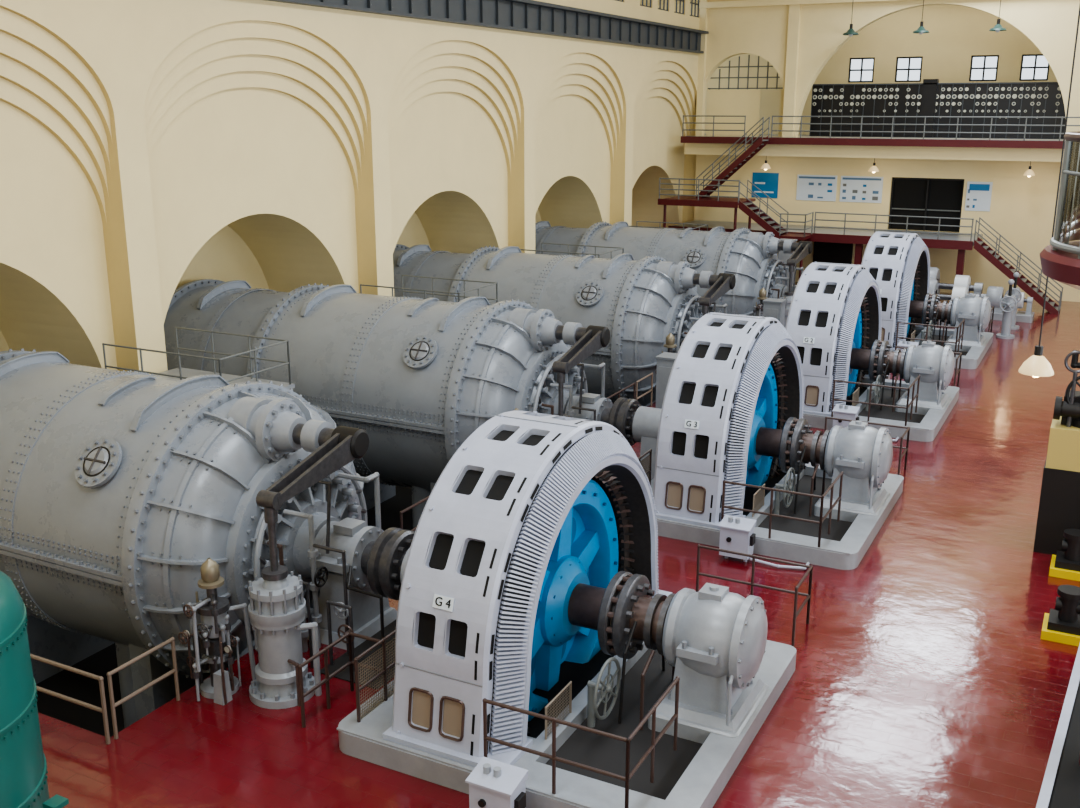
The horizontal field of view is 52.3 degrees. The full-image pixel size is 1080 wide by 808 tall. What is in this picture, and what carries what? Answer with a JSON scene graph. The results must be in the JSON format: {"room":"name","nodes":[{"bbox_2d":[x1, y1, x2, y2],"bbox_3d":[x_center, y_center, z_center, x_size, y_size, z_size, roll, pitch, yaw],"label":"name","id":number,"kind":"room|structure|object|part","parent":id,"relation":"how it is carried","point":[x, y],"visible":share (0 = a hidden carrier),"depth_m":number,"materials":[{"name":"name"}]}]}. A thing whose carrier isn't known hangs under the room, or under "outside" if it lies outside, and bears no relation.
{"room":"power station hall","nodes":[
{"label":"power station hall","id":0,"kind":"room"},
{"bbox_2d":[36,486,412,736],"bbox_3d":[-2.508,0.953,36.557,12.450,2.300,40.370,8,17,27],"label":"floor","id":1,"kind":"structure","parent":0,"point":[65,682],"depth_m":22.69,"materials":[{"name":"black concrete"}]},
{"bbox_2d":[0,348,367,727],"bbox_3d":[-9.525,2.329,22.594,13.000,6.725,5.590,8,17,27],"label":"turbine casing","id":2,"kind":"object","parent":1,"relation":"on","point":[117,487],"visible":0.7,"depth_m":19.02,"materials":[{"name":"grey metal"}]},
{"bbox_2d":[102,326,294,389],"bbox_3d":[-8.027,1.537,26.477,3.700,6.228,2.400,8,17,27],"label":"access platform","id":3,"kind":"object","parent":2,"relation":"on","point":[179,373],"visible":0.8,"depth_m":26.16,"materials":[{"name":"grey paint"}]},
{"bbox_2d":[267,472,414,688],"bbox_3d":[-2.457,2.756,18.688,3.475,2.934,2.949,8,17,27],"label":"shaft","id":4,"kind":"object","parent":2,"relation":"attached to","point":[359,566],"depth_m":18.75,"materials":[{"name":"grey metal"}]},
{"bbox_2d":[164,279,587,530],"bbox_3d":[-4.949,0.039,31.069,13.000,6.725,5.590,8,17,27],"label":"turbine casing","id":5,"kind":"object","parent":1,"relation":"on","point":[418,375],"visible":0.62,"depth_m":28.04,"materials":[{"name":"grey metal"}]},
{"bbox_2d":[542,363,661,479],"bbox_3d":[2.120,0.467,27.163,3.475,2.934,2.949,8,17,27],"label":"shaft","id":6,"kind":"object","parent":5,"relation":"attached to","point":[636,422],"depth_m":26.91,"materials":[{"name":"grey metal"}]},
{"bbox_2d":[360,275,497,302],"bbox_3d":[-3.451,-0.752,34.952,3.700,6.228,2.400,8,17,27],"label":"access platform","id":7,"kind":"object","parent":1,"relation":"on","point":[402,288],"visible":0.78,"depth_m":34.38,"materials":[{"name":"grey paint"}]},
{"bbox_2d":[393,244,708,406],"bbox_3d":[-0.372,-2.250,39.544,13.000,6.725,5.590,8,17,27],"label":"turbine casing","id":8,"kind":"object","parent":1,"relation":"on","point":[643,301],"visible":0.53,"depth_m":36.05,"materials":[{"name":"grey metal"}]},
{"bbox_2d":[684,301,726,333],"bbox_3d":[6.696,-1.822,35.638,3.475,2.934,2.949,8,17,27],"label":"shaft","id":9,"kind":"object","parent":8,"relation":"attached to","point":[713,304],"depth_m":36.45,"materials":[{"name":"grey metal"}]},
{"bbox_2d":[520,243,623,258],"bbox_3d":[1.126,-3.041,43.427,3.700,6.228,2.400,8,17,27],"label":"access platform","id":10,"kind":"object","parent":1,"relation":"on","point":[542,251],"visible":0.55,"depth_m":42.28,"materials":[{"name":"grey paint"}]},
{"bbox_2d":[535,221,787,315],"bbox_3d":[4.204,-4.539,48.019,13.000,6.725,5.590,8,17,27],"label":"turbine casing","id":11,"kind":"object","parent":1,"relation":"on","point":[752,257],"visible":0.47,"depth_m":44.71,"materials":[{"name":"grey metal"}]},
{"bbox_2d":[771,263,803,298],"bbox_3d":[11.273,-4.111,44.113,3.475,2.934,2.949,8,17,27],"label":"shaft","id":12,"kind":"object","parent":11,"relation":"attached to","point":[785,289],"depth_m":43.97,"materials":[{"name":"grey metal"}]},
{"bbox_2d":[629,221,707,230],"bbox_3d":[5.702,-5.330,51.902,3.700,6.228,2.400,8,17,27],"label":"access platform","id":13,"kind":"object","parent":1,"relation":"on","point":[637,221],"visible":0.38,"depth_m":51.28,"materials":[{"name":"grey paint"}]},
{"bbox_2d":[0,0,699,372],"bbox_3d":[-7.971,-7.126,33.102,4.000,19.500,64.600,8,17,27],"label":"wall","id":14,"kind":"structure","parent":0,"point":[149,149],"depth_m":31.78,"materials":[{"name":"beige paint"}]},
{"bbox_2d":[267,0,708,52],"bbox_3d":[-6.114,-11.643,30.575,0.440,1.100,63.880,8,17,27],"label":"girder","id":15,"kind":"object","parent":14,"relation":"attached to","point":[530,16],"visible":1,"depth_m":41.66,"materials":[{"name":"grey metal"}]},
{"bbox_2d":[615,0,698,17],"bbox_3d":[-6.316,-13.822,30.282,0.060,1.900,63.100,8,17,27],"label":"window","id":16,"kind":"structure","parent":14,"relation":"in","point":[691,2],"depth_m":55.09,"materials":[{"name":"grey paint"}]},
{"bbox_2d":[38,282,1079,807],"bbox_3d":[5.059,1.876,28.147,33.700,0.300,64.000,8,17,27],"label":"floor","id":17,"kind":"structure","parent":0,"point":[924,675],"depth_m":17.75,"materials":[{"name":"red paint"}]},
{"bbox_2d":[0,571,68,807],"bbox_3d":[-7.298,3.758,12.841,2.719,4.050,2.719,-14,21,-42],"label":"tank","id":18,"kind":"object","parent":17,"relation":"on","point":[23,764],"visible":1,"depth_m":12.71,"materials":[{"name":"teal metal"}]},
{"bbox_2d":[30,654,110,744],"bbox_3d":[-10.004,3.946,17.822,8.376,1.090,0.076,8,17,27],"label":"guard railing","id":19,"kind":"object","parent":17,"relation":"on","point":[103,710],"visible":0.56,"depth_m":16.08,"materials":[{"name":"metal"}]},
{"bbox_2d":[106,637,179,738],"bbox_3d":[-5.971,4.270,16.625,0.071,1.088,1.301,8,17,27],"label":"guard railing","id":20,"kind":"object","parent":17,"relation":"on","point":[174,670],"visible":1,"depth_m":16.48,"materials":[{"name":"metal"}]},
{"bbox_2d":[178,558,255,705],"bbox_3d":[-5.138,3.491,17.267,0.799,2.263,1.074,5,16,17],"label":"governor","id":21,"kind":"object","parent":17,"relation":"on","point":[215,640],"visible":1,"depth_m":17.15,"materials":[{"name":"grey paint"}]},
{"bbox_2d":[248,419,368,708],"bbox_3d":[-3.864,2.472,17.926,1.367,3.880,2.965,5,16,16],"label":"gate servomotor","id":22,"kind":"object","parent":17,"relation":"on","point":[277,606],"visible":0.95,"depth_m":17.07,"materials":[{"name":"grey paint"}]},
{"bbox_2d":[298,631,385,727],"bbox_3d":[-2.987,4.255,16.780,0.717,1.035,1.267,8,17,27],"label":"guard railing","id":23,"kind":"object","parent":17,"relation":"on","point":[349,634],"visible":0.83,"depth_m":16.93,"materials":[{"name":"brown metal"}]},
{"bbox_2d":[399,495,429,530],"bbox_3d":[-2.288,2.430,23.444,0.067,1.085,2.367,8,17,27],"label":"guard railing","id":24,"kind":"object","parent":17,"relation":"on","point":[426,498],"visible":0.27,"depth_m":22.56,"materials":[{"name":"brown metal"}]},
{"bbox_2d":[465,756,527,807],"bbox_3d":[-0.034,5.115,13.855,1.810,0.900,0.520,6,16,21],"label":"junction box","id":25,"kind":"object","parent":17,"relation":"on","point":[492,783],"visible":1,"depth_m":13.90,"materials":[{"name":"grey paint"}]},
{"bbox_2d":[337,410,795,807],"bbox_3d":[0.848,2.881,17.083,5.350,5.190,6.500,8,17,27],"label":"generator","id":26,"kind":"object","parent":17,"relation":"on","point":[530,571],"depth_m":15.73,"materials":[{"name":"grey paint"}]},
{"bbox_2d":[354,629,395,721],"bbox_3d":[-2.330,3.981,16.497,0.062,1.032,1.412,8,17,27],"label":"guard railing","id":27,"kind":"object","parent":26,"relation":"on","point":[385,667],"visible":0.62,"depth_m":16.27,"materials":[{"name":"brown metal"}]},
{"bbox_3d":[-1.323,2.725,15.078,0.320,0.175,0.079,8,17,27],"label":"number plate","id":28,"kind":"part","parent":26,"relation":"part of","materials":[{"name":"white metal"}]},
{"bbox_3d":[0.268,4.412,15.883,0.038,0.520,0.838,8,17,27],"label":"wire mesh guard","id":29,"kind":"part","parent":26,"relation":"part of","materials":[{"name":"beige metal"}]},
{"bbox_2d":[483,676,679,807],"bbox_3d":[0.579,4.352,14.928,2.112,1.132,1.782,8,17,27],"label":"guard railing","id":30,"kind":"object","parent":26,"relation":"on","point":[652,711],"visible":0.99,"depth_m":14.23,"materials":[{"name":"metal"}]},
{"bbox_2d":[552,322,609,416],"bbox_3d":[0.712,0.183,26.401,1.367,3.880,2.965,5,16,16],"label":"gate servomotor","id":31,"kind":"object","parent":17,"relation":"on","point":[585,342],"visible":0.23,"depth_m":26.23,"materials":[{"name":"grey paint"}]},
{"bbox_2d":[607,382,635,398],"bbox_3d":[2.288,0.140,31.919,0.067,1.085,2.367,8,17,27],"label":"guard railing","id":32,"kind":"object","parent":17,"relation":"on","point":[634,383],"visible":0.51,"depth_m":32.05,"materials":[{"name":"metal"}]},
{"bbox_2d":[636,372,652,406],"bbox_3d":[3.183,-0.308,33.575,0.071,1.088,1.301,8,17,27],"label":"guard railing","id":33,"kind":"object","parent":17,"relation":"on","point":[650,374],"visible":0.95,"depth_m":33.69,"materials":[{"name":"metal"}]},
{"bbox_2d":[655,352,676,408],"bbox_3d":[3.525,-0.062,29.841,0.660,2.560,0.680,8,17,27],"label":"tall cabinet","id":34,"kind":"object","parent":17,"relation":"on","point":[665,361],"visible":0.3,"depth_m":29.45,"materials":[{"name":"grey metal"}]},
{"bbox_2d":[655,333,676,388],"bbox_3d":[4.015,-1.087,34.217,0.799,2.263,1.074,5,16,17],"label":"stand","id":35,"kind":"object","parent":17,"relation":"on","point":[670,339],"visible":0.02,"depth_m":33.94,"materials":[{"name":"grey paint"}]},
{"bbox_2d":[693,271,735,315],"bbox_3d":[5.289,-2.106,34.876,1.367,3.880,2.965,5,16,16],"label":"gate servomotor","id":36,"kind":"object","parent":17,"relation":"on","point":[718,285],"visible":0.22,"depth_m":34.99,"materials":[{"name":"grey paint"}]},
{"bbox_2d":[658,178,813,278],"bbox_3d":[9.918,-8.504,55.293,7.486,5.588,2.930,8,17,27],"label":"landing","id":37,"kind":"object","parent":17,"relation":"on","point":[677,200],"depth_m":54.18,"materials":[{"name":"red paint"}]},
{"bbox_2d":[696,117,769,197],"bbox_3d":[9.693,-12.284,55.491,3.362,4.282,1.112,8,17,27],"label":"staircase","id":38,"kind":"structure","parent":37,"relation":"on","point":[759,144],"depth_m":55.27,"materials":[{"name":"red metal"}]},
{"bbox_2d":[738,180,788,238],"bbox_3d":[10.916,-9.483,53.747,2.162,2.782,1.362,8,17,27],"label":"staircase","id":39,"kind":"structure","parent":37,"relation":"on","point":[754,212],"depth_m":53.49,"materials":[{"name":"red metal"}]},
{"bbox_2d":[696,545,812,646],"bbox_3d":[3.663,3.406,19.735,2.162,1.132,1.062,8,17,27],"label":"guard railing","id":40,"kind":"object","parent":17,"relation":"on","point":[808,598],"visible":0.94,"depth_m":19.88,"materials":[{"name":"metal"}]},
{"bbox_2d":[753,288,766,316],"bbox_3d":[8.592,-3.376,42.692,0.799,2.263,1.074,5,16,17],"label":"stand","id":41,"kind":"object","parent":17,"relation":"on","point":[762,293],"visible":0.25,"depth_m":42.44,"materials":[{"name":"grey paint"}]},
{"bbox_2d":[718,515,809,569],"bbox_3d":[4.543,2.826,22.330,1.810,0.900,0.520,6,16,21],"label":"junction box","id":42,"kind":"object","parent":17,"relation":"on","point":[737,534],"visible":0.91,"depth_m":22.36,"materials":[{"name":"grey paint"}]},
{"bbox_2d":[763,298,786,326],"bbox_3d":[8.102,-2.352,38.316,0.660,2.560,0.680,8,17,27],"label":"tall cabinet","id":43,"kind":"object","parent":17,"relation":"on","point":[772,307],"visible":0.43,"depth_m":37.84,"materials":[{"name":"grey metal"}]},
{"bbox_2d":[651,312,903,569],"bbox_3d":[5.425,0.592,25.558,5.350,5.190,6.500,8,17,27],"label":"generator","id":44,"kind":"object","parent":17,"relation":"on","point":[733,404],"depth_m":24.07,"materials":[{"name":"grey paint"}]},
{"bbox_2d":[638,449,651,484],"bbox_3d":[2.246,1.692,24.972,0.062,1.032,1.412,8,17,27],"label":"guard railing","id":45,"kind":"object","parent":44,"relation":"on","point":[649,457],"visible":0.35,"depth_m":25.35,"materials":[{"name":"metal"}]},
{"bbox_3d":[3.253,0.435,23.553,0.320,0.175,0.079,8,17,27],"label":"number plate","id":46,"kind":"part","parent":44,"relation":"part of","materials":[{"name":"white metal"}]},
{"bbox_3d":[4.844,2.123,24.358,0.038,0.520,0.838,8,17,27],"label":"wire mesh guard","id":47,"kind":"part","parent":44,"relation":"part of","materials":[{"name":"beige metal"}]},
{"bbox_2d":[721,471,842,546],"bbox_3d":[5.155,2.063,23.403,2.112,1.132,1.782,8,17,27],"label":"guard railing","id":48,"kind":"object","parent":44,"relation":"on","point":[840,475],"visible":0.99,"depth_m":22.71,"materials":[{"name":"brown metal"}]},
{"bbox_2d":[778,238,797,284],"bbox_3d":[11.684,-6.339,52.313,0.800,2.960,0.600,8,17,27],"label":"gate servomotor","id":49,"kind":"object","parent":17,"relation":"on","point":[782,256],"visible":0.26,"depth_m":51.96,"materials":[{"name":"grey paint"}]},
{"bbox_2d":[778,239,812,327],"bbox_3d":[9.865,-4.395,43.351,1.367,3.880,2.965,5,16,16],"label":"gate servomotor","id":50,"kind":"object","parent":17,"relation":"on","point":[801,249],"visible":0.32,"depth_m":42.91,"materials":[{"name":"grey paint"}]},
{"bbox_2d":[832,404,898,441],"bbox_3d":[9.119,0.537,30.805,1.810,0.900,0.520,6,16,21],"label":"junction box","id":51,"kind":"object","parent":17,"relation":"on","point":[840,411],"visible":0.5,"depth_m":30.84,"materials":[{"name":"grey paint"}]},
{"bbox_2d":[824,417,909,474],"bbox_3d":[8.239,1.117,28.210,2.162,1.132,1.062,8,17,27],"label":"guard railing","id":52,"kind":"object","parent":17,"relation":"on","point":[907,431],"visible":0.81,"depth_m":28.16,"materials":[{"name":"brown metal"}]},
{"bbox_2d":[785,262,958,441],"bbox_3d":[10.001,-1.698,34.033,5.350,5.190,6.500,8,17,27],"label":"generator","id":53,"kind":"object","parent":17,"relation":"on","point":[834,322],"depth_m":32.66,"materials":[{"name":"grey paint"}]},
{"bbox_3d":[7.829,-1.854,32.028,0.320,0.175,0.079,8,17,27],"label":"number plate","id":54,"kind":"part","parent":53,"relation":"part of","materials":[{"name":"white metal"}]},
{"bbox_3d":[9.420,-0.167,32.833,0.038,0.520,0.838,8,17,27],"label":"wire mesh guard","id":55,"kind":"part","parent":53,"relation":"part of","materials":[{"name":"beige metal"}]},
{"bbox_2d":[831,375,919,425],"bbox_3d":[9.732,-0.226,31.878,2.112,1.132,1.782,8,17,27],"label":"guard railing","id":56,"kind":"object","parent":53,"relation":"on","point":[918,377],"visible":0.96,"depth_m":31.20,"materials":[{"name":"brown metal"}]},
{"bbox_2d":[897,341,918,351],"bbox_3d":[13.696,-1.753,39.280,1.810,0.900,0.520,6,16,21],"label":"junction box","id":57,"kind":"object","parent":17,"relation":"on","point":[906,344],"visible":0.26,"depth_m":39.36,"materials":[{"name":"grey paint"}]},
{"bbox_2d":[861,231,992,368],"bbox_3d":[14.578,-3.987,42.508,5.350,5.190,6.500,8,17,27],"label":"generator","id":58,"kind":"object","parent":17,"relation":"on","point":[899,262],"depth_m":41.24,"materials":[{"name":"grey paint"}]},
{"bbox_3d":[13.997,-2.456,41.308,0.038,0.520,0.838,8,17,27],"label":"wire mesh guard","id":59,"kind":"part","parent":58,"relation":"part of","materials":[{"name":"beige metal"}]},
{"bbox_2d":[895,319,964,356],"bbox_3d":[14.308,-2.515,40.353,2.112,1.132,1.782,8,17,27],"label":"guard railing","id":60,"kind":"object","parent":58,"relation":"on","point":[963,321],"visible":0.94,"depth_m":39.69,"materials":[{"name":"metal"}]},
{"bbox_2d":[895,346,961,385],"bbox_3d":[12.816,-1.172,36.685,2.162,1.132,1.062,8,17,27],"label":"guard railing","id":61,"kind":"object","parent":17,"relation":"on","point":[960,355],"visible":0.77,"depth_m":36.54,"materials":[{"name":"metal"}]},
{"bbox_2d":[929,279,979,325],"bbox_3d":[17.343,-4.432,47.378,3.200,1.850,1.600,8,17,27],"label":"exciter generator","id":62,"kind":"object","parent":17,"relation":"on","point":[958,291],"visible":0.22,"depth_m":46.87,"materials":[{"name":"grey paint"}]},
{"bbox_2d":[930,267,982,302],"bbox_3d":[18.279,-5.144,49.717,3.520,2.005,1.760,8,17,27],"label":"exciter generator","id":63,"kind":"object","parent":17,"relation":"on","point":[960,280],"visible":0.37,"depth_m":49.07,"materials":[{"name":"grey paint"}]},
{"bbox_2d":[937,306,993,332],"bbox_3d":[17.392,-3.461,45.160,2.162,1.132,1.062,8,17,27],"label":"guard railing","id":64,"kind":"object","parent":17,"relation":"on","point":[990,321],"visible":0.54,"depth_m":45.00,"materials":[{"name":"metal"}]},
{"bbox_2d":[996,279,1016,338],"bbox_3d":[18.803,-3.834,44.167,0.691,2.370,0.714,8,17,27],"label":"stand","id":65,"kind":"object","parent":17,"relation":"on","point":[1009,301],"visible":1,"depth_m":44.08,"materials":[{"name":"grey paint"}]},
{"bbox_2d":[981,286,1033,322],"bbox_3d":[20.488,-4.427,48.250,2.240,1.385,1.120,8,17,27],"label":"exciter generator","id":66,"kind":"object","parent":17,"relation":"on","point":[995,294],"visible":0.61,"depth_m":47.96,"materials":[{"name":"grey paint"}]},
{"bbox_2d":[1005,272,1021,329],"bbox_3d":[19.820,-4.343,46.050,0.691,2.370,0.714,8,17,27],"label":"stand","id":67,"kind":"object","parent":17,"relation":"on","point":[1016,292],"visible":0.61,"depth_m":45.81,"materials":[{"name":"grey paint"}]},
{"bbox_2d":[974,217,1062,313],"bbox_3d":[21.918,-6.257,50.430,3.912,4.282,1.362,8,17,27],"label":"staircase","id":68,"kind":"structure","parent":17,"relation":"on","point":[980,246],"depth_m":50.22,"materials":[{"name":"red metal"}]},
{"bbox_2d":[1033,350,1079,554],"bbox_3d":[11.707,0.603,22.694,2.150,5.000,1.800,8,17,27],"label":"flyball governor","id":69,"kind":"object","parent":17,"relation":"on","point":[1059,504],"visible":1,"depth_m":22.47,"materials":[{"name":"black metal"}]},
{"bbox_2d":[1036,644,1079,807],"bbox_3d":[7.231,4.974,14.278,1.150,0.950,7.914,9,17,30],"label":"display case","id":70,"kind":"object","parent":17,"relation":"on","point":[1060,788],"visible":1,"depth_m":14.12,"materials":[{"name":"white metal"}]},
{"bbox_2d":[1041,585,1079,646],"bbox_3d":[9.300,3.661,19.330,0.780,0.850,0.800,8,17,27],"label":"pump","id":71,"kind":"object","parent":17,"relation":"on","point":[1062,624],"visible":1,"depth_m":19.19,"materials":[{"name":"yellow paint"}]},
{"bbox_2d":[1049,529,1079,580],"bbox_3d":[10.642,2.961,21.921,0.780,0.850,0.800,8,17,27],"label":"pump","id":72,"kind":"object","parent":17,"relation":"on","point":[1065,565],"visible":1,"depth_m":21.78,"materials":[{"name":"yellow paint"}]},
{"bbox_2d":[640,0,696,4],"bbox_3d":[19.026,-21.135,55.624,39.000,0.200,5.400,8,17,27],"label":"window","id":73,"kind":"structure","parent":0,"point":[644,1],"depth_m":63.29,"materials":[{"name":"beige paint"}]},
{"bbox_2d":[668,220,982,276],"bbox_3d":[14.156,-7.323,55.782,14.850,3.050,3.980,8,17,27],"label":"walkway","id":74,"kind":"structure","parent":0,"point":[963,243],"depth_m":53.41,"materials":[{"name":"grey paint"}]},
{"bbox_2d":[814,212,973,240],"bbox_3d":[16.585,-8.386,51.975,7.271,1.088,0.071,8,17,27],"label":"railing","id":75,"kind":"object","parent":74,"relation":"on","point":[876,215],"visible":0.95,"depth_m":51.82,"materials":[{"name":"metal"}]},
{"bbox_2d":[645,4,1057,133],"bbox_3d":[18.974,-17.428,56.858,39.300,8.000,5.750,8,17,27],"label":"wall","id":76,"kind":"structure","parent":0,"point":[956,33],"depth_m":58.70,"materials":[{"name":"beige paint"}]},
{"bbox_2d":[706,55,782,135],"bbox_3d":[11.019,-16.388,58.474,4.400,4.150,0.080,8,17,27],"label":"window","id":77,"kind":"structure","parent":76,"relation":"in","point":[737,101],"depth_m":58.82,"materials":[{"name":"grey paint"}]},
{"bbox_2d":[848,54,1049,82],"bbox_3d":[23.195,-17.574,57.588,13.860,1.300,0.070,8,17,27],"label":"window","id":78,"kind":"structure","parent":76,"relation":"in","point":[1035,55],"depth_m":57.83,"materials":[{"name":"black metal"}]},
{"bbox_2d":[704,133,1062,139],"bbox_3d":[18.888,-13.820,57.324,39.000,0.190,6.000,8,17,27],"label":"floor","id":79,"kind":"structure","parent":0,"point":[802,135],"depth_m":56.25,"materials":[{"name":"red paint"}]},
{"bbox_2d":[809,79,1065,138],"bbox_3d":[20.264,-14.970,55.715,13.030,2.850,0.450,8,17,27],"label":"switchboard","id":80,"kind":"object","parent":79,"relation":"on","point":[930,97],"visible":0.88,"depth_m":55.60,"materials":[{"name":"black slate"},{"name":"white dial faces"},{"name":"glass"}]},
{"bbox_2d":[694,0,1079,301],"bbox_3d":[21.763,-13.702,52.650,29.700,17.000,0.600,8,17,27],"label":"wall","id":81,"kind":"structure","parent":0,"point":[1022,208],"depth_m":54.62,"materials":[{"name":"beige paint"}]},
{"bbox_2d":[751,172,778,197],"bbox_3d":[11.899,-11.565,58.162,1.400,1.300,0.050,8,17,27],"label":"poster","id":82,"kind":"object","parent":81,"relation":"attached to","point":[767,183],"visible":0.9,"depth_m":58.13,"materials":[{"name":"blue paper"}]},
{"bbox_2d":[695,0,904,136],"bbox_3d":[21.543,-17.213,51.265,29.700,9.500,0.350,8,17,27],"label":"trim","id":83,"kind":"structure","parent":81,"relation":"attached to","point":[704,5],"depth_m":56.30,"materials":[{"name":"beige paint"}]},
{"bbox_2d":[796,175,836,200],"bbox_3d":[14.315,-11.188,56.959,2.050,1.300,0.050,8,17,27],"label":"poster","id":84,"kind":"object","parent":81,"relation":"attached to","point":[809,187],"visible":1,"depth_m":56.94,"materials":[{"name":"white paper"}]},
{"bbox_2d":[813,242,852,263],"bbox_3d":[16.809,-7.174,56.668,5.500,2.300,0.080,8,17,27],"label":"door","id":85,"kind":"structure","parent":81,"relation":"in","point":[827,252],"depth_m":57.27,"materials":[{"name":"black metal"}]},
{"bbox_2d":[839,176,882,202],"bbox_3d":[16.332,-10.914,55.944,2.100,1.300,0.050,8,17,27],"label":"poster","id":86,"kind":"object","parent":81,"relation":"attached to","point":[865,189],"visible":1,"depth_m":55.92,"materials":[{"name":"white paper"}]},
{"bbox_2d":[681,136,1064,161],"bbox_3d":[21.032,-11.943,51.639,29.630,0.930,2.580,8,17,27],"label":"balcony","id":87,"kind":"object","parent":81,"relation":"attached to","point":[896,148],"visible":1,"depth_m":52.89,"materials":[{"name":"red paint"}]},
{"bbox_2d":[682,115,745,136],"bbox_3d":[8.876,-14.204,56.261,3.371,1.088,0.071,8,17,27],"label":"balcony railing","id":88,"kind":"object","parent":87,"relation":"on","point":[713,116],"visible":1,"depth_m":56.33,"materials":[{"name":"grey metal"}]},
{"bbox_2d":[761,156,770,169],"bbox_3d":[11.526,-12.293,56.105,0.500,0.720,0.500,8,17,27],"label":"pendant lamp","id":89,"kind":"object","parent":87,"relation":"hanging from","point":[765,166],"visible":1,"depth_m":56.01,"materials":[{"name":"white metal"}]},
{"bbox_2d":[869,159,878,172],"bbox_3d":[16.314,-11.643,53.695,0.500,0.720,0.500,8,17,27],"label":"pendant lamp","id":90,"kind":"object","parent":87,"relation":"hanging from","point":[873,169],"visible":1,"depth_m":53.60,"materials":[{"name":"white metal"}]},
{"bbox_2d":[771,116,1079,140],"bbox_3d":[22.576,-12.343,49.366,24.871,1.088,0.071,8,17,27],"label":"balcony railing","id":91,"kind":"object","parent":87,"relation":"on","point":[925,117],"visible":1,"depth_m":51.46,"materials":[{"name":"metal"}]},
{"bbox_2d":[1023,161,1034,176],"bbox_3d":[22.522,-10.800,50.571,0.500,0.720,0.500,8,17,27],"label":"pendant lamp","id":92,"kind":"object","parent":87,"relation":"hanging from","point":[1029,172],"visible":1,"depth_m":50.48,"materials":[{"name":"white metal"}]},
{"bbox_2d":[888,177,964,231],"bbox_3d":[19.314,-9.988,55.005,3.450,2.600,0.250,8,17,27],"label":"door","id":93,"kind":"structure","parent":81,"relation":"in","point":[928,197],"depth_m":55.00,"materials":[{"name":"black"}]},
{"bbox_2d":[965,181,992,210],"bbox_3d":[21.320,-10.092,53.472,1.150,1.400,0.050,8,17,27],"label":"poster","id":94,"kind":"object","parent":81,"relation":"attached to","point":[978,194],"visible":1,"depth_m":53.46,"materials":[{"name":"white paper"}]},
{"bbox_2d":[1040,131,1079,764],"bbox_3d":[7.210,0.847,12.806,3.100,7.765,3.100,8,17,27],"label":"glazed lookout","id":95,"kind":"object","parent":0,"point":[1060,260],"visible":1,"depth_m":12.45,"materials":[{"name":"red paint"}]},
{"bbox_3d":[5.476,-14.507,23.993,34.200,1.100,64.850,8,17,27],"label":"ceiling","id":96,"kind":"structure","parent":0,"visible":0},
{"bbox_2d":[843,5,858,36],"bbox_3d":[15.180,-20.170,53.173,0.768,4.584,0.768,8,17,27],"label":"pendant lamp","id":97,"kind":"object","parent":96,"relation":"hanging from","point":[850,32],"visible":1,"depth_m":53.57,"materials":[{"name":"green metal"}]},
{"bbox_2d":[913,0,928,34],"bbox_3d":[18.106,-19.772,51.700,0.768,4.584,0.768,8,17,27],"label":"pendant lamp","id":98,"kind":"object","parent":96,"relation":"hanging from","point":[921,29],"visible":1,"depth_m":52.10,"materials":[{"name":"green metal"}]},
{"bbox_2d":[989,1,1005,31],"bbox_3d":[21.121,-19.363,50.182,0.768,4.584,0.768,8,17,27],"label":"pendant lamp","id":99,"kind":"object","parent":96,"relation":"hanging from","point":[997,27],"visible":1,"depth_m":50.58,"materials":[{"name":"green metal"}]},
{"bbox_2d":[1019,5,1079,376],"bbox_3d":[7.241,-6.093,14.536,0.475,11.816,0.475,8,17,27],"label":"pendant lamp","id":100,"kind":"object","parent":96,"relation":"hanging from","point":[1037,365],"visible":1,"depth_m":15.85,"materials":[{"name":"white metal"}]}
]}

